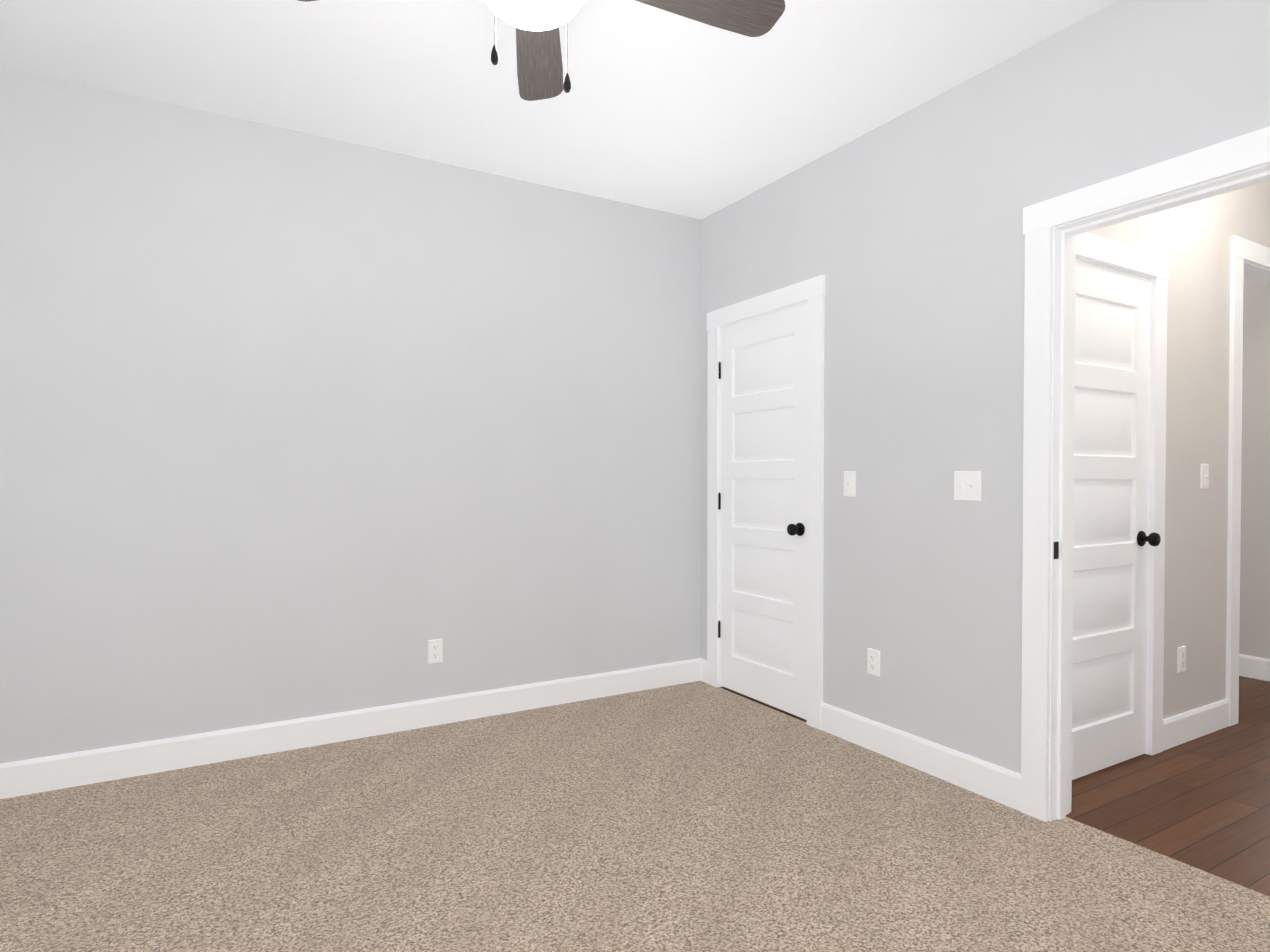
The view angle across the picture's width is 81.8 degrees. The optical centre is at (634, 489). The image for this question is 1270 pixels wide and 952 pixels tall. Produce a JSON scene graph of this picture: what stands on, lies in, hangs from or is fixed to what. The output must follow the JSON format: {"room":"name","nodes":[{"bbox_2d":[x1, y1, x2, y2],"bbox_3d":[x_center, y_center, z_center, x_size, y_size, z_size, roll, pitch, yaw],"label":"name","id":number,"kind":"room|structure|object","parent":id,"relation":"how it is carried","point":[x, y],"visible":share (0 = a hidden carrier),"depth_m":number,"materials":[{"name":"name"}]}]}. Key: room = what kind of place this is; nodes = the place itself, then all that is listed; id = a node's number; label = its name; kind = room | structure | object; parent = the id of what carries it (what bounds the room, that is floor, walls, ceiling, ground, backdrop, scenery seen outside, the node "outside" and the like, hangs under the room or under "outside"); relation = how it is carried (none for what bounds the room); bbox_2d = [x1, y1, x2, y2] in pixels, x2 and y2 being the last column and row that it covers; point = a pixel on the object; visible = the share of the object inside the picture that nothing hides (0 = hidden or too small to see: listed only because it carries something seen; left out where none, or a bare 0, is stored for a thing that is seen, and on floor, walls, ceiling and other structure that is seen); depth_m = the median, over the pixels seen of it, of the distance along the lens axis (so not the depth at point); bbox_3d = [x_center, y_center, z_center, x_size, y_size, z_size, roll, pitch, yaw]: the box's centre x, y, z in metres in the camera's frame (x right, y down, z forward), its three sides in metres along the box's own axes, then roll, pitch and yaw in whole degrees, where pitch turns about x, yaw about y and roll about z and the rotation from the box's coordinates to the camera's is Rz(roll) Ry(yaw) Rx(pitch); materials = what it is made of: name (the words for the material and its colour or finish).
{"room":"empty bedroom","nodes":[
{"label":"empty bedroom","id":0,"kind":"room"},
{"bbox_2d":[0,66,700,763],"bbox_3d":[-1.324,-0.215,3.387,3.899,2.710,0.120,0,1,-30],"label":"wall","id":1,"kind":"structure","parent":0,"point":[296,424],"depth_m":3.25,"materials":[{"name":"paint"}]},
{"bbox_2d":[0,658,706,798],"bbox_3d":[-1.223,1.076,3.381,3.749,0.128,0.024,0,1,-30],"label":"baseboard","id":2,"kind":"structure","parent":1,"relation":"attached to","point":[49,773],"depth_m":3.26,"materials":[{"name":"white wood"}]},
{"bbox_2d":[428,639,442,663],"bbox_3d":[-0.963,0.783,3.538,0.070,0.115,0.008,0,1,-30],"label":"electrical outlet","id":3,"kind":"object","parent":1,"relation":"attached to","point":[435,655],"visible":1,"depth_m":3.53,"materials":[{"name":"plastic"}]},
{"bbox_2d":[0,0,1118,218],"bbox_3d":[-0.244,-1.596,1.640,4.019,0.100,4.194,0,1,-30],"label":"ceiling","id":4,"kind":"structure","parent":0,"point":[660,109],"depth_m":2.75,"materials":[{"name":"paint"}]},
{"bbox_2d":[298,0,784,100],"bbox_3d":[-0.196,-1.199,1.674,1.261,0.695,1.275,0,1,-30],"label":"fan","id":5,"kind":"object","parent":4,"relation":"hanging from","point":[536,23],"visible":1,"depth_m":1.90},
{"bbox_2d":[701,0,1269,773],"bbox_3d":[1.439,-0.375,2.640,0.120,3.050,4.194,0,1,-30],"label":"wall","id":6,"kind":"structure","parent":0,"point":[903,234],"depth_m":2.88,"materials":[{"name":"paint"}]},
{"bbox_2d":[718,303,807,718],"bbox_3d":[0.678,0.107,3.869,0.174,2.028,0.720,0,1,-30],"label":"closet door","id":7,"kind":"structure","parent":6,"relation":"in","point":[762,503],"depth_m":3.83,"materials":[{"name":"white wood"}]},
{"bbox_2d":[707,275,824,729],"bbox_3d":[0.715,0.101,3.886,0.120,2.064,0.754,0,1,-30],"label":"door frame","id":8,"kind":"structure","parent":6,"relation":"attached to","point":[720,443],"depth_m":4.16,"materials":[{"name":"white wood"}]},
{"bbox_2d":[844,471,855,496],"bbox_3d":[0.966,-0.024,3.317,0.019,0.115,0.070,0,1,-30],"label":"light switch","id":9,"kind":"object","parent":6,"relation":"attached to","point":[849,483],"visible":1,"depth_m":3.31,"materials":[{"name":"plastic"}]},
{"bbox_2d":[867,648,879,676],"bbox_3d":[1.043,0.758,3.207,0.008,0.115,0.070,0,1,-30],"label":"electrical outlet","id":10,"kind":"object","parent":6,"relation":"attached to","point":[873,661],"visible":1,"depth_m":3.20,"materials":[{"name":"plastic"}]},
{"bbox_2d":[821,702,1020,810],"bbox_3d":[1.135,1.081,3.047,0.015,0.128,0.991,0,1,-30],"label":"baseboard","id":11,"kind":"structure","parent":6,"relation":"attached to","point":[996,783],"depth_m":2.96,"materials":[{"name":"white wood"}]},
{"bbox_2d":[954,471,980,500],"bbox_3d":[1.266,-0.012,2.804,0.019,0.115,0.116,0,1,-30],"label":"light switch","id":12,"kind":"object","parent":6,"relation":"attached to","point":[967,485],"visible":1,"depth_m":2.80,"materials":[{"name":"plastic"}]},
{"bbox_2d":[1021,126,1269,821],"bbox_3d":[2.061,0.080,2.509,1.098,2.144,1.191,0,1,-30],"label":"door frame","id":13,"kind":"structure","parent":6,"relation":"attached to","point":[1223,159],"depth_m":2.55,"materials":[{"name":"white wood"}]},
{"bbox_2d":[720,676,1269,896],"bbox_3d":[5.483,1.149,5.109,9.408,0.056,9.000,0,1,-30],"label":"floor","id":14,"kind":"structure","parent":0,"point":[1202,803],"depth_m":2.73,"materials":[{"name":"brown wood"}]},
{"bbox_2d":[0,681,1269,951],"bbox_3d":[-0.260,1.194,1.669,3.982,0.060,4.194,0,1,-30],"label":"floor carpet","id":15,"kind":"object","parent":14,"relation":"on","point":[696,817],"visible":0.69,"depth_m":2.31,"materials":[{"name":"beige carpet"}]},
{"bbox_2d":[1088,181,1269,718],"bbox_3d":[2.626,-0.386,3.453,2.751,3.050,0.120,0,1,-30],"label":"wall","id":16,"kind":"structure","parent":0,"point":[1191,241],"depth_m":3.36,"materials":[{"name":"paint"}]},
{"bbox_2d":[1072,259,1160,779],"bbox_3d":[1.888,0.123,2.982,0.715,2.034,0.174,0,1,-30],"label":"hall door","id":17,"kind":"structure","parent":16,"relation":"in","point":[1112,539],"depth_m":3.00,"materials":[{"name":"white wood"}]},
{"bbox_2d":[1177,646,1185,672],"bbox_3d":[2.465,0.766,3.301,0.070,0.115,0.008,0,1,-30],"label":"outlet","id":18,"kind":"object","parent":16,"relation":"attached to","point":[1181,661],"visible":1,"depth_m":3.29,"materials":[{"name":"plastic"}]},
{"bbox_2d":[1163,699,1228,750],"bbox_3d":[2.573,1.076,3.363,0.645,0.128,0.015,0,1,-30],"label":"baseboard","id":19,"kind":"structure","parent":16,"relation":"attached to","point":[1182,728],"depth_m":3.35,"materials":[{"name":"white wood"}]},
{"bbox_2d":[1200,464,1208,488],"bbox_3d":[2.640,-0.060,3.386,0.070,0.115,0.019,0,1,-30],"label":"light switch","id":20,"kind":"object","parent":16,"relation":"attached to","point":[1204,483],"visible":1,"depth_m":3.38,"materials":[{"name":"plastic"}]},
{"bbox_2d":[1226,235,1269,725],"bbox_3d":[3.318,-0.038,3.850,1.161,2.344,0.141,0,1,-30],"label":"door frame","id":21,"kind":"structure","parent":16,"relation":"attached to","point":[1242,250],"depth_m":3.52,"materials":[{"name":"white wood"}]},
{"bbox_2d":[1239,278,1269,658],"bbox_3d":[3.898,-0.546,4.160,0.160,3.350,9.000,0,1,-30],"label":"wall","id":22,"kind":"structure","parent":0,"point":[1254,635],"depth_m":4.36,"materials":[{"name":"paint"}]},
{"bbox_2d":[1239,654,1269,681],"bbox_3d":[3.118,1.049,5.344,0.015,0.128,2.614,0,1,-30],"label":"baseboard","id":23,"kind":"structure","parent":22,"relation":"attached to","point":[1249,666],"depth_m":4.36,"materials":[{"name":"white wood"}]}
]}

